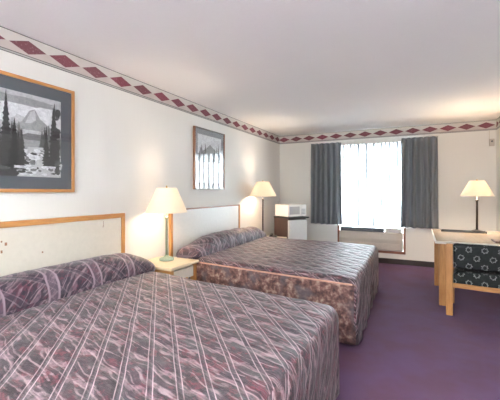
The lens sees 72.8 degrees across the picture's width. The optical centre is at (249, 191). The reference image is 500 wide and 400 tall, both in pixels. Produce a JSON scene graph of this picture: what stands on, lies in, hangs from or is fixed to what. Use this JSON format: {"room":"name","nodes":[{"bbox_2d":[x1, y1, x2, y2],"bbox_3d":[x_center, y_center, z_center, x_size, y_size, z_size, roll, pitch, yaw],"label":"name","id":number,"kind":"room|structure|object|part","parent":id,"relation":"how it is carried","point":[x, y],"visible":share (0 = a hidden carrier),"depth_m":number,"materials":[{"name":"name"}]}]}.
{"room":"hotel room","nodes":[
{"label":"hotel room","id":0,"kind":"room"},
{"bbox_2d":[0,50,279,259],"bbox_3d":[-1.470,0.080,2.949,0.100,2.440,9.370,0,0,26],"label":"wall","id":1,"kind":"structure","parent":0,"point":[128,146],"depth_m":3.45,"materials":[{"name":"paint"}]},
{"bbox_2d":[0,70,74,191],"bbox_3d":[-1.666,-0.411,2.416,0.022,0.837,0.902,0,0,26],"label":"framed picture","id":2,"kind":"object","parent":1,"relation":"attached to","point":[37,118],"visible":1,"depth_m":2.54,"materials":[{"name":"grey paper"}]},
{"bbox_2d":[0,87,61,177],"bbox_3d":[-1.662,-0.411,2.422,0.005,0.607,0.686,0,0,26],"label":"print","id":3,"kind":"object","parent":2,"relation":"attached to","point":[30,122],"depth_m":2.50},
{"bbox_3d":[-1.666,-0.818,2.416,0.022,0.024,0.854,0,0,26],"label":"frame rail","id":4,"kind":"part","parent":2,"relation":"part of","materials":[{"name":"brown wood"}]},
{"bbox_3d":[-1.666,-0.005,2.416,0.022,0.024,0.854,0,0,26],"label":"frame rail","id":5,"kind":"part","parent":2,"relation":"part of","materials":[{"name":"brown wood"}]},
{"bbox_2d":[0,26,279,143],"bbox_3d":[-1.425,-1.058,2.926,0.002,0.162,9.170,0,0,26],"label":"trim","id":6,"kind":"structure","parent":1,"relation":"attached to","point":[13,42],"depth_m":3.13,"materials":[{"name":"paper"}]},
{"bbox_2d":[193,126,224,189],"bbox_3d":[-0.547,-0.431,4.655,0.030,0.813,0.752,0,0,26],"label":"framed picture","id":7,"kind":"object","parent":1,"relation":"attached to","point":[208,145],"visible":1,"depth_m":4.62,"materials":[{"name":"brown wood"}]},
{"bbox_2d":[198,133,220,183],"bbox_3d":[-0.548,-0.431,4.656,0.001,0.643,0.582,0,0,26],"label":"print","id":8,"kind":"object","parent":7,"relation":"attached to","point":[209,145],"depth_m":4.64},
{"bbox_3d":[-0.547,-0.828,4.655,0.030,0.020,0.712,0,0,26],"label":"frame rail","id":9,"kind":"part","parent":7,"relation":"part of","materials":[{"name":"brown wood"}]},
{"bbox_3d":[-0.547,-0.035,4.655,0.030,0.020,0.712,0,0,26],"label":"frame rail","id":10,"kind":"part","parent":7,"relation":"part of","materials":[{"name":"wood"}]},
{"bbox_2d":[0,0,499,135],"bbox_3d":[0.226,-1.190,2.105,3.890,0.100,9.370,0,0,26],"label":"ceiling","id":11,"kind":"structure","parent":0,"point":[277,67],"depth_m":2.78,"materials":[{"name":"paint"}]},
{"bbox_2d":[280,130,496,261],"bbox_3d":[2.295,0.080,6.263,3.690,2.440,0.120,0,0,26],"label":"wall","id":12,"kind":"structure","parent":0,"point":[463,157],"depth_m":5.69,"materials":[{"name":"paint"}]},
{"bbox_2d":[339,226,402,251],"bbox_3d":[2.219,0.867,6.249,1.101,0.413,0.174,0,0,26],"label":"air conditioner","id":13,"kind":"object","parent":12,"relation":"attached to","point":[385,239],"visible":0.81,"depth_m":6.14,"materials":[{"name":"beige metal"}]},
{"bbox_2d":[340,226,384,231],"bbox_3d":[2.088,0.702,6.313,0.770,0.074,0.136,0,0,26],"label":"grille","id":14,"kind":"object","parent":13,"relation":"attached to","point":[343,228],"depth_m":6.28,"materials":[{"name":"black metal"}]},
{"bbox_3d":[2.571,0.700,6.076,0.276,0.079,0.130,0,0,26],"label":"control lid","id":15,"kind":"part","parent":13,"relation":"part of","materials":[{"name":"white plastic"}]},
{"bbox_2d":[338,225,405,254],"bbox_3d":[2.215,0.877,6.243,1.185,0.475,0.048,0,0,26],"label":"trim","id":16,"kind":"structure","parent":12,"relation":"attached to","point":[404,229],"depth_m":5.99,"materials":[{"name":"brown wood"}]},
{"bbox_2d":[310,134,438,143],"bbox_3d":[2.185,-0.951,6.187,2.220,0.022,0.115,0,0,26],"label":"track","id":17,"kind":"object","parent":12,"relation":"attached to","point":[425,134],"visible":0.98,"depth_m":6.08,"materials":[{"name":"white plastic"}]},
{"bbox_2d":[311,141,341,224],"bbox_3d":[1.454,-0.155,6.503,0.611,1.574,0.122,0,0,26],"label":"curtain","id":18,"kind":"object","parent":17,"relation":"hanging from","point":[326,168],"visible":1,"depth_m":6.49,"materials":[{"name":"fabric"}]},
{"bbox_2d":[341,139,405,227],"bbox_3d":[2.194,-0.133,6.205,1.200,1.564,0.053,0,0,26],"label":"sheer curtain","id":19,"kind":"object","parent":17,"relation":"hanging from","point":[371,170],"visible":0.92,"depth_m":6.20,"materials":[{"name":"white fabric"}]},
{"bbox_2d":[400,136,438,228],"bbox_3d":[2.890,-0.155,5.787,0.585,1.574,0.123,0,0,26],"label":"curtain","id":20,"kind":"object","parent":17,"relation":"hanging from","point":[419,156],"visible":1,"depth_m":5.78,"materials":[{"name":"fabric"}]},
{"bbox_2d":[280,120,495,143],"bbox_3d":[2.268,-1.058,6.209,3.690,0.162,0.002,0,0,26],"label":"trim","id":21,"kind":"structure","parent":12,"relation":"attached to","point":[485,125],"depth_m":6.04,"materials":[{"name":"paper"}]},
{"bbox_2d":[379,258,433,267],"bbox_3d":[2.266,1.253,6.204,3.690,0.094,0.012,0,0,26],"label":"baseboard","id":22,"kind":"structure","parent":12,"relation":"attached to","point":[381,260],"depth_m":5.96,"materials":[{"name":"plastic"}]},
{"bbox_2d":[489,130,494,145],"bbox_3d":[3.853,-0.849,5.397,0.070,0.257,0.043,0,0,26],"label":"thermostat","id":23,"kind":"object","parent":12,"relation":"attached to","point":[491,141],"visible":1,"depth_m":5.39,"materials":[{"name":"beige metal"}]},
{"bbox_2d":[336,263,499,399],"bbox_3d":[0.226,1.350,2.105,3.890,0.100,9.370,0,0,26],"label":"floor","id":24,"kind":"structure","parent":0,"point":[409,348],"depth_m":2.82,"materials":[{"name":"carpet"}]},
{"bbox_2d":[0,213,124,276],"bbox_3d":[-1.600,0.755,2.533,0.034,1.090,1.690,0,0,26],"label":"headboard","id":25,"kind":"object","parent":24,"relation":"on","point":[25,245],"visible":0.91,"depth_m":2.67,"materials":[{"name":"beige laminate"}]},
{"bbox_3d":[-1.600,0.231,2.533,0.034,0.042,1.690,0,0,26],"label":"rail","id":26,"kind":"part","parent":25,"relation":"part of","materials":[{"name":"brown wood"}]},
{"bbox_3d":[-1.233,0.776,3.271,0.034,1.048,0.042,0,0,26],"label":"post","id":27,"kind":"part","parent":25,"relation":"part of","materials":[{"name":"brown wood"}]},
{"bbox_2d":[0,253,338,399],"bbox_3d":[-0.717,0.917,1.856,2.079,0.766,2.236,0,0,26],"label":"bed","id":28,"kind":"object","parent":24,"relation":"on","point":[112,326],"visible":1,"depth_m":1.73,"materials":[{"name":"purple fabric"}]},
{"bbox_2d":[0,253,154,317],"bbox_3d":[-1.446,0.692,2.334,0.343,0.316,2.030,0,0,26],"label":"pillow","id":29,"kind":"object","parent":28,"relation":"on","point":[29,289],"depth_m":2.35,"materials":[{"name":"fabric"}]},
{"bbox_2d":[148,256,198,279],"bbox_3d":[-0.858,1.010,3.473,0.500,0.580,0.455,0,0,26],"label":"nightstand","id":30,"kind":"object","parent":24,"relation":"on","point":[182,267],"visible":0.31,"depth_m":3.39,"materials":[{"name":"laminate"}]},
{"bbox_3d":[-0.936,0.803,3.305,0.350,0.108,0.020,0,0,26],"label":"rail","id":31,"kind":"part","parent":30,"relation":"part of","materials":[{"name":"brown wood"}]},
{"bbox_2d":[145,185,186,261],"bbox_3d":[-0.871,0.330,3.542,0.430,0.781,0.430,0,0,26],"label":"table lamp","id":32,"kind":"object","parent":30,"relation":"on","point":[166,200],"visible":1,"depth_m":3.42,"materials":[{"name":"green metal"}]},
{"bbox_3d":[-0.871,0.092,3.542,0.430,0.256,0.430,0,0,26],"label":"lamp shade","id":33,"kind":"part","parent":32,"relation":"part of","materials":[{"name":"beige fabric"}]},
{"bbox_3d":[-0.833,0.822,3.461,0.395,0.109,0.315,0,0,26],"label":"drawer","id":34,"kind":"part","parent":30,"relation":"part of","materials":[{"name":"beige wood"}]},
{"bbox_3d":[-0.592,1.025,3.547,0.050,0.550,0.045,0,0,26],"label":"leg","id":35,"kind":"part","parent":30,"relation":"part of","materials":[{"name":"brown wood"}]},
{"bbox_2d":[169,204,239,256],"bbox_3d":[-0.547,0.755,4.650,0.034,1.090,1.690,0,0,26],"label":"headboard","id":36,"kind":"object","parent":24,"relation":"on","point":[184,228],"visible":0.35,"depth_m":4.39,"materials":[{"name":"white laminate"}]},
{"bbox_3d":[-0.914,0.763,3.913,0.034,1.074,0.042,0,0,26],"label":"post","id":37,"kind":"part","parent":36,"relation":"part of","materials":[{"name":"brown wood"}]},
{"bbox_3d":[-0.547,0.218,4.650,0.034,0.016,1.690,0,0,26],"label":"rail","id":38,"kind":"part","parent":36,"relation":"part of","materials":[{"name":"wood"}]},
{"bbox_3d":[-0.179,0.763,5.388,0.034,1.074,0.042,0,0,26],"label":"post","id":39,"kind":"part","parent":36,"relation":"part of","materials":[{"name":"brown wood"}]},
{"bbox_2d":[176,226,378,344],"bbox_3d":[0.448,0.917,4.210,2.062,0.767,2.253,0,0,25],"label":"bed","id":40,"kind":"object","parent":24,"relation":"on","point":[344,277],"visible":0.81,"depth_m":3.46,"materials":[{"name":"purple fabric"}]},
{"bbox_2d":[176,226,266,258],"bbox_3d":[-0.282,0.692,4.672,0.344,0.317,2.040,0,0,25],"label":"pillow","id":41,"kind":"object","parent":40,"relation":"on","point":[216,242],"depth_m":4.18,"materials":[{"name":"fabric"}]},
{"bbox_2d":[274,216,308,239],"bbox_3d":[0.757,0.881,6.216,0.464,0.838,0.452,0,0,-33],"label":"mini fridge","id":42,"kind":"object","parent":24,"relation":"on","point":[295,227],"visible":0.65,"depth_m":6.05,"materials":[{"name":"brown metal"}]},
{"bbox_2d":[275,204,305,216],"bbox_3d":[0.742,0.349,6.211,0.415,0.225,0.395,0,0,-33],"label":"microwave","id":43,"kind":"object","parent":42,"relation":"on","point":[286,210],"visible":1,"depth_m":6.07,"materials":[{"name":"white plastic"}]},
{"bbox_3d":[0.787,0.344,6.024,0.290,0.209,0.024,0,0,-33],"label":"door","id":44,"kind":"part","parent":43,"relation":"part of","materials":[{"name":"white plastic"}]},
{"bbox_3d":[0.964,0.344,6.136,0.122,0.209,0.024,0,0,-33],"label":"control panel","id":45,"kind":"part","parent":43,"relation":"part of","materials":[{"name":"white plastic"}]},
{"bbox_3d":[0.850,0.880,6.047,0.426,0.740,0.032,0,0,-33],"label":"door","id":46,"kind":"part","parent":42,"relation":"part of","materials":[{"name":"white metal"}]},
{"bbox_2d":[431,229,499,305],"bbox_3d":[2.777,0.925,4.153,0.942,0.750,1.370,0,0,26],"label":"desk","id":47,"kind":"object","parent":24,"relation":"on","point":[440,238],"visible":0.83,"depth_m":3.86,"materials":[{"name":"beige laminate"}]},
{"bbox_3d":[2.589,0.939,4.687,0.070,0.722,0.060,0,0,26],"label":"leg","id":48,"kind":"part","parent":47,"relation":"part of","materials":[{"name":"brown wood"}]},
{"bbox_3d":[2.207,0.939,3.872,0.082,0.722,0.060,0,0,26],"label":"leg","id":49,"kind":"part","parent":47,"relation":"part of","materials":[{"name":"brown wood"}]},
{"bbox_2d":[441,229,486,233],"bbox_3d":[2.869,0.539,4.560,0.520,0.022,0.120,0,0,28],"label":"desk tray","id":50,"kind":"object","parent":47,"relation":"on","point":[442,230],"visible":1,"depth_m":4.53,"materials":[{"name":"black plastic"}]},
{"bbox_2d":[460,179,494,230],"bbox_3d":[3.104,0.191,4.633,0.402,0.718,0.402,0,0,26],"label":"table lamp","id":51,"kind":"object","parent":47,"relation":"on","point":[476,188],"visible":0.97,"depth_m":4.54,"materials":[{"name":"beige fabric"}]},
{"bbox_3d":[3.104,-0.037,4.633,0.402,0.211,0.402,0,0,26],"label":"lamp shade","id":52,"kind":"part","parent":51,"relation":"part of","materials":[{"name":"beige fabric"}]},
{"bbox_2d":[491,239,499,242],"bbox_3d":[2.786,0.542,3.648,0.280,0.016,0.200,0,0,23],"label":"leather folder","id":53,"kind":"object","parent":47,"relation":"on","point":[493,240],"visible":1,"depth_m":3.68,"materials":[{"name":"white leather"}]},
{"bbox_2d":[446,243,499,315],"bbox_3d":[2.463,0.922,3.614,0.620,0.757,0.520,0,0,33],"label":"desk chair","id":54,"kind":"object","parent":24,"relation":"on","point":[468,266],"visible":1,"depth_m":3.46,"materials":[{"name":"black fabric"}]},
{"bbox_3d":[2.103,0.926,3.571,0.062,0.748,0.055,0,0,33],"label":"leg","id":55,"kind":"part","parent":54,"relation":"part of","materials":[{"name":"brown wood"}]},
{"bbox_3d":[2.356,1.080,3.961,0.062,0.440,0.055,0,0,33],"label":"leg","id":56,"kind":"part","parent":54,"relation":"part of","materials":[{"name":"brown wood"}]},
{"bbox_3d":[2.461,0.892,3.613,0.500,0.125,0.509,0,0,33],"label":"seat","id":57,"kind":"part","parent":54,"relation":"part of","materials":[{"name":"black fabric"}]},
{"bbox_3d":[2.334,0.980,3.415,0.496,0.050,0.028,0,0,33],"label":"rail","id":58,"kind":"part","parent":54,"relation":"part of","materials":[{"name":"brown wood"}]},
{"bbox_3d":[2.340,0.669,3.424,0.495,0.252,0.065,0,0,33],"label":"backrest","id":59,"kind":"part","parent":54,"relation":"part of","materials":[{"name":"black fabric"}]},
{"bbox_3d":[0.326,1.050,5.852,0.500,0.500,0.430,0,0,26],"label":"nightstand","id":60,"kind":"object","parent":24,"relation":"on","visible":0},
{"bbox_2d":[250,181,275,230],"bbox_3d":[0.217,0.307,5.700,0.462,0.986,0.462,0,0,26],"label":"table lamp","id":61,"kind":"object","parent":60,"relation":"on","point":[261,189],"visible":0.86,"depth_m":5.57,"materials":[{"name":"beige fabric"}]},
{"bbox_3d":[0.217,-0.037,5.700,0.462,0.246,0.462,0,0,26],"label":"lamp shade","id":62,"kind":"part","parent":61,"relation":"part of","materials":[{"name":"beige fabric"}]},
{"bbox_2d":[497,128,499,231],"bbox_3d":[1.923,0.080,1.260,0.100,2.440,9.370,0,0,26],"label":"wall","id":63,"kind":"structure","parent":0,"point":[498,129],"depth_m":5.26,"materials":[{"name":"paint"}]},
{"bbox_2d":[496,117,499,129],"bbox_3d":[1.877,-1.058,1.283,0.002,0.162,9.170,0,0,26],"label":"trim","id":64,"kind":"structure","parent":63,"relation":"attached to","point":[498,119],"depth_m":5.25,"materials":[{"name":"paper"}]}
]}

